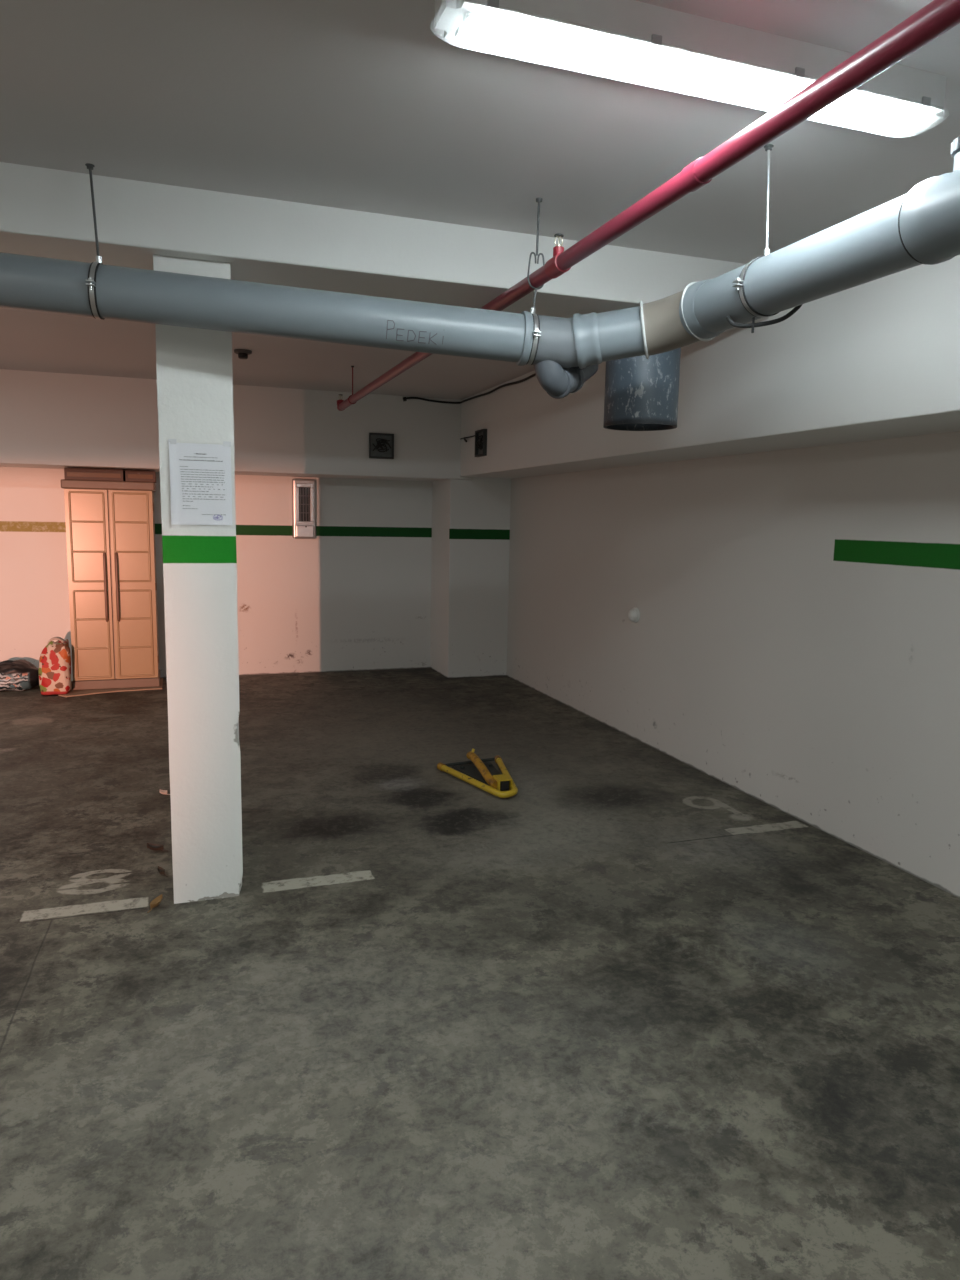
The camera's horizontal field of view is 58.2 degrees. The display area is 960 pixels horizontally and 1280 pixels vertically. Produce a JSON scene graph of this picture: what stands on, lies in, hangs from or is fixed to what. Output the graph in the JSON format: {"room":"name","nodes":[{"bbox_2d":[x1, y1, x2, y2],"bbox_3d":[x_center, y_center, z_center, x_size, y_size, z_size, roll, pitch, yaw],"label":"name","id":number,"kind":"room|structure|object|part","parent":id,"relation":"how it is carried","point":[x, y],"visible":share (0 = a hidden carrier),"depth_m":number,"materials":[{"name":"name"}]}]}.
{"room":"parking garage","nodes":[
{"label":"parking garage","id":0,"kind":"room"},
{"bbox_2d":[0,467,431,680],"bbox_3d":[-3.339,-1.039,7.680,7.585,2.810,0.200,-2,8,-19],"label":"wall","id":1,"kind":"structure","parent":0,"point":[356,595],"depth_m":8.21,"materials":[{"name":"paint"}]},
{"bbox_2d":[292,479,315,538],"bbox_3d":[-1.650,-1.228,8.087,0.216,0.556,0.096,-2,8,-19],"label":"wall lamp","id":2,"kind":"object","parent":1,"relation":"attached to","point":[303,490],"visible":1,"depth_m":8.05,"materials":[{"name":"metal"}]},
{"bbox_3d":[-1.638,-1.271,8.048,0.168,0.373,0.025,-2,8,-19],"label":"frame","id":3,"kind":"part","parent":2,"relation":"part of","materials":[{"name":"metal"}]},
{"bbox_3d":[-1.643,-1.019,8.085,0.170,0.118,0.022,-2,8,-19],"label":"plate","id":4,"kind":"part","parent":2,"relation":"part of","materials":[{"name":"metal"}]},
{"bbox_2d":[430,477,510,677],"bbox_3d":[-0.090,-0.629,8.478,0.649,1.900,0.653,-2,8,-19],"label":"column","id":5,"kind":"structure","parent":0,"point":[471,518],"depth_m":8.18,"materials":[{"name":"paint"}]},
{"bbox_2d":[0,668,959,1279],"bbox_3d":[-1.316,1.238,2.349,7.385,0.150,12.116,-2,8,-19],"label":"floor","id":6,"kind":"structure","parent":0,"point":[627,1013],"depth_m":2.66,"materials":[{"name":"concrete"}]},
{"bbox_2d":[0,659,38,690],"bbox_3d":[-3.980,0.293,7.300,0.524,0.248,0.348,-2,8,-19],"label":"tote bag","id":7,"kind":"object","parent":6,"relation":"on","point":[17,675],"visible":0.96,"depth_m":7.20,"materials":[{"name":"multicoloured fabric"}]},
{"bbox_3d":[-3.901,0.260,7.222,0.314,0.158,0.041,-2,8,-19],"label":"handle","id":8,"kind":"part","parent":7,"relation":"part of","materials":[{"name":"black rubber"}]},
{"bbox_2d":[58,678,162,696],"bbox_3d":[-3.176,0.406,7.464,0.800,0.011,0.686,-2,8,-19],"label":"mat","id":9,"kind":"object","parent":6,"relation":"on","point":[71,693],"visible":0.43,"depth_m":7.28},
{"bbox_2d":[38,637,70,694],"bbox_3d":[-3.520,0.204,7.142,0.253,0.465,0.257,-2,8,-19],"label":"shopping bag","id":10,"kind":"object","parent":9,"relation":"on","point":[54,670],"visible":1,"depth_m":7.04,"materials":[{"name":"fabric"}]},
{"bbox_3d":[-3.488,0.024,7.080,0.138,0.089,0.039,-2,8,-19],"label":"handle","id":11,"kind":"part","parent":10,"relation":"part of","materials":[{"name":"beige fabric"}]},
{"bbox_2d":[60,479,160,689],"bbox_3d":[-3.158,-0.478,7.435,0.716,1.750,0.489,-2,8,-19],"label":"tall cabinet","id":12,"kind":"object","parent":9,"relation":"on","point":[110,525],"visible":1,"depth_m":7.25,"materials":[{"name":"wood"}]},
{"bbox_3d":[-3.261,-0.451,7.202,0.323,1.592,0.037,-2,8,-19],"label":"door","id":13,"kind":"part","parent":12,"relation":"part of","materials":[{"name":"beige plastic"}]},
{"bbox_2d":[64,468,124,480],"bbox_3d":[-3.235,-1.387,7.258,0.445,0.095,0.369,-2,8,-19],"label":"cardboard box","id":14,"kind":"object","parent":12,"relation":"on","point":[69,473],"visible":0.8,"depth_m":7.09,"materials":[{"name":"brown cardboard"}]},
{"bbox_3d":[-3.135,-0.443,7.217,0.022,0.593,0.056,-2,8,-19],"label":"handle","id":15,"kind":"part","parent":12,"relation":"part of","materials":[{"name":"brown wood"}]},
{"bbox_3d":[-3.050,-0.445,7.246,0.022,0.593,0.056,-2,8,-19],"label":"handle","id":16,"kind":"part","parent":12,"relation":"part of","materials":[{"name":"brown wood"}]},
{"bbox_3d":[-2.937,-0.460,7.314,0.335,1.592,0.037,-2,8,-19],"label":"door","id":17,"kind":"part","parent":12,"relation":"part of","materials":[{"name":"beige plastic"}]},
{"bbox_2d":[125,470,155,482],"bbox_3d":[-2.889,-1.390,7.344,0.235,0.090,0.296,-2,8,-19],"label":"cardboard box","id":18,"kind":"object","parent":12,"relation":"on","point":[136,476],"visible":0.94,"depth_m":7.21,"materials":[{"name":"brown cardboard"}]},
{"bbox_2d":[147,894,162,912],"bbox_3d":[-1.250,1.011,3.311,0.036,0.031,0.105,3,8,13],"label":"dry leaf","id":19,"kind":"object","parent":6,"relation":"on","point":[157,900],"visible":1,"depth_m":3.33,"materials":[{"name":"orange plant"}]},
{"bbox_2d":[147,843,166,850],"bbox_3d":[-1.446,0.928,3.862,0.095,0.036,0.035,1,8,-2],"label":"leaf","id":20,"kind":"object","parent":6,"relation":"on","point":[157,847],"visible":1,"depth_m":3.86,"materials":[{"name":"brown plant"}]},
{"bbox_2d":[157,866,167,876],"bbox_3d":[-1.328,0.968,3.603,0.070,0.031,0.025,8,10,41],"label":"leaf","id":21,"kind":"object","parent":6,"relation":"on","point":[161,870],"visible":1,"depth_m":3.62,"materials":[{"name":"brown plant"}]},
{"bbox_2d":[160,789,169,794],"bbox_3d":[-1.694,0.817,4.638,0.058,0.031,0.023,-2,8,-19],"label":"paper scrap","id":22,"kind":"object","parent":6,"relation":"on","point":[161,791],"visible":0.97,"depth_m":4.64,"materials":[{"name":"white paper"}]},
{"bbox_2d":[153,255,242,903],"bbox_3d":[-1.220,-0.249,3.728,0.267,2.418,1.084,-2,8,-19],"label":"column","id":23,"kind":"structure","parent":6,"relation":"on","point":[194,365],"depth_m":3.24,"materials":[{"name":"paint"}]},
{"bbox_2d":[168,439,231,524],"bbox_3d":[-1.019,-0.571,3.162,0.235,0.318,0.016,-2,8,-19],"label":"paper sign","id":24,"kind":"object","parent":23,"relation":"attached to","point":[200,474],"visible":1,"depth_m":3.17,"materials":[{"name":"white paper"}]},
{"bbox_2d":[437,748,517,797],"bbox_3d":[0.035,0.755,4.981,0.437,0.128,0.718,-2,8,-19],"label":"barrier","id":25,"kind":"object","parent":6,"relation":"on","point":[483,775],"visible":1,"depth_m":4.99,"materials":[{"name":"yellow metal"}]},
{"bbox_3d":[0.023,0.800,5.090,0.264,0.008,0.519,-2,8,-19],"label":"plate","id":26,"kind":"part","parent":25,"relation":"part of","materials":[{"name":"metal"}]},
{"bbox_2d":[0,0,959,399],"bbox_3d":[-1.264,-1.504,1.966,7.385,0.232,12.116,-2,8,-19],"label":"ceiling","id":27,"kind":"structure","parent":0,"point":[358,105],"depth_m":2.50,"materials":[{"name":"paint"}]},
{"bbox_2d":[85,163,103,319],"bbox_3d":[-1.247,-1.289,2.782,0.049,0.484,0.215,0,8,-10],"label":"hanger","id":28,"kind":"object","parent":27,"relation":"attached to","point":[92,272],"visible":0.67,"depth_m":2.76,"materials":[{"name":"metal"}]},
{"bbox_3d":[-1.248,-1.377,2.787,0.008,0.311,0.050,-6,11,-43],"label":"threaded rod","id":29,"kind":"part","parent":28,"relation":"part of","materials":[{"name":"metal"}]},
{"bbox_2d":[0,369,469,480],"bbox_3d":[-3.398,-1.858,7.148,6.771,0.844,0.732,-2,8,-19],"label":"beam","id":30,"kind":"structure","parent":27,"relation":"attached to","point":[50,420],"depth_m":7.29,"materials":[{"name":"paint"}]},
{"bbox_2d":[369,433,393,458],"bbox_3d":[-0.874,-1.722,7.645,0.220,0.220,0.036,-2,8,-19],"label":"junction box","id":31,"kind":"object","parent":30,"relation":"attached to","point":[381,445],"visible":1,"depth_m":7.65,"materials":[{"name":"plastic"}]},
{"bbox_2d":[403,373,535,403],"bbox_3d":[0.206,-1.884,5.945,0.550,0.053,3.892,-2,8,-19],"label":"loose cable","id":32,"kind":"object","parent":30,"relation":"attached to","point":[534,374],"visible":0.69,"depth_m":7.48,"materials":[{"name":"black rubber"}]},
{"bbox_2d":[234,349,251,358],"bbox_3d":[-1.568,-1.888,5.700,0.116,0.053,0.116,-2,8,-19],"label":"smoke detector","id":33,"kind":"object","parent":27,"relation":"attached to","point":[242,353],"visible":1,"depth_m":5.67,"materials":[{"name":"grey plastic"}]},
{"bbox_2d":[348,366,355,403],"bbox_3d":[-0.918,-1.838,6.213,0.065,0.268,0.024,-2,8,-19],"label":"hanger","id":34,"kind":"object","parent":27,"relation":"attached to","point":[351,366],"visible":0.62,"depth_m":6.21,"materials":[{"name":"metal"}]},
{"bbox_2d":[0,162,768,334],"bbox_3d":[-1.926,-1.500,2.862,6.721,0.312,0.416,-2,8,-19],"label":"ceiling beam","id":35,"kind":"structure","parent":27,"relation":"attached to","point":[45,212],"depth_m":3.14,"materials":[{"name":"paint"}]},
{"bbox_2d":[0,136,959,398],"bbox_3d":[-0.166,-0.948,1.675,7.973,0.518,3.440,6,9,30],"label":"drain pipe","id":36,"kind":"object","parent":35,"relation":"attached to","point":[919,226],"visible":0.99,"depth_m":2.80,"materials":[{"name":"grey plastic"}]},
{"bbox_2d":[547,368,573,398],"bbox_3d":[0.288,-0.942,3.151,0.117,0.117,0.053,7,10,35],"label":"pipe elbow","id":37,"kind":"object","parent":36,"relation":"attached to","point":[560,386],"depth_m":3.11,"materials":[{"name":"grey plastic"}]},
{"bbox_2d":[571,366,584,392],"bbox_3d":[0.335,-0.980,3.212,0.117,0.111,0.074,7,10,35],"label":"socket","id":38,"kind":"object","parent":36,"relation":"attached to","point":[578,374],"depth_m":3.17,"materials":[{"name":"grey plastic"}]},
{"bbox_2d":[603,348,680,430],"bbox_3d":[0.723,-1.192,3.841,0.350,0.477,0.350,-2,8,-19],"label":"bucket","id":39,"kind":"object","parent":36,"relation":"attached to","point":[642,394],"visible":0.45,"depth_m":3.72,"materials":[{"name":"plastic"}]},
{"bbox_2d":[527,198,544,289],"bbox_3d":[0.203,-1.387,3.020,0.069,0.301,0.024,-2,8,-19],"label":"hanger","id":40,"kind":"object","parent":27,"relation":"attached to","point":[538,200],"visible":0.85,"depth_m":3.02,"materials":[{"name":"metal"}]},
{"bbox_3d":[0.203,-1.444,3.015,0.008,0.186,0.015,-2,8,-19],"label":"threaded rod","id":41,"kind":"part","parent":40,"relation":"part of","materials":[{"name":"metal"}]},
{"bbox_2d":[337,0,959,410],"bbox_3d":[0.466,-1.193,2.279,0.062,0.127,9.480,-2,8,-19],"label":"pipe","id":42,"kind":"object","parent":40,"relation":"hanging from","point":[937,17],"visible":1,"depth_m":1.88,"materials":[{"name":"red metal"}]},
{"bbox_2d":[526,288,540,364],"bbox_3d":[0.182,-1.113,3.062,0.036,0.262,0.215,0,8,-10],"label":"hanger","id":43,"kind":"object","parent":42,"relation":"hanging from","point":[535,343],"visible":0.59,"depth_m":3.00,"materials":[{"name":"metal"}]},
{"bbox_3d":[0.192,-1.199,3.052,0.019,0.088,0.008,-1,8,-12],"label":"threaded rod","id":44,"kind":"part","parent":43,"relation":"part of","materials":[{"name":"metal"}]},
{"bbox_2d":[435,0,945,133],"bbox_3d":[0.539,-1.337,2.003,1.335,0.106,0.155,-2,8,-19],"label":"ceiling light","id":45,"kind":"object","parent":27,"relation":"attached to","point":[625,39],"visible":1,"depth_m":1.93,"materials":[{"name":"translucent plastic diffuser"},{"name":"glowing lamp"}]},
{"bbox_2d":[460,255,959,478],"bbox_3d":[1.848,-1.199,3.050,0.614,0.820,12.016,-2,8,-19],"label":"beam","id":46,"kind":"structure","parent":27,"relation":"attached to","point":[877,359],"depth_m":3.74,"materials":[{"name":"paint"}]},
{"bbox_2d":[475,429,486,456],"bbox_3d":[0.007,-1.674,7.328,0.036,0.220,0.220,-2,8,-19],"label":"junction box","id":47,"kind":"object","parent":46,"relation":"attached to","point":[480,435],"visible":1,"depth_m":7.31,"materials":[{"name":"plastic"}]},
{"bbox_3d":[0.022,-1.674,7.333,0.006,0.204,0.204,-2,8,-19],"label":"plate","id":48,"kind":"part","parent":47,"relation":"part of","materials":[{"name":"metal"}]},
{"bbox_2d":[726,144,801,332],"bbox_3d":[0.857,-1.195,2.570,0.208,0.532,0.130,2,8,5],"label":"hanger","id":49,"kind":"object","parent":27,"relation":"attached to","point":[740,287],"visible":0.76,"depth_m":2.56,"materials":[{"name":"metal"}]},
{"bbox_3d":[0.854,-1.301,2.557,0.008,0.318,0.033,-1,8,-15],"label":"threaded rod","id":50,"kind":"part","parent":49,"relation":"part of","materials":[{"name":"metal"}]},
{"bbox_2d":[506,431,959,897],"bbox_3d":[2.104,-0.328,3.321,0.200,2.810,12.116,-2,8,-19],"label":"wall","id":51,"kind":"structure","parent":0,"point":[794,644],"depth_m":4.57,"materials":[{"name":"paint"}]},
{"bbox_2d":[628,607,639,622],"bbox_3d":[1.056,-0.173,5.967,0.054,0.108,0.108,-2,8,-19],"label":"fitting","id":52,"kind":"object","parent":51,"relation":"attached to","point":[633,614],"visible":1,"depth_m":5.94,"materials":[{"name":"white plastic"}]}
]}

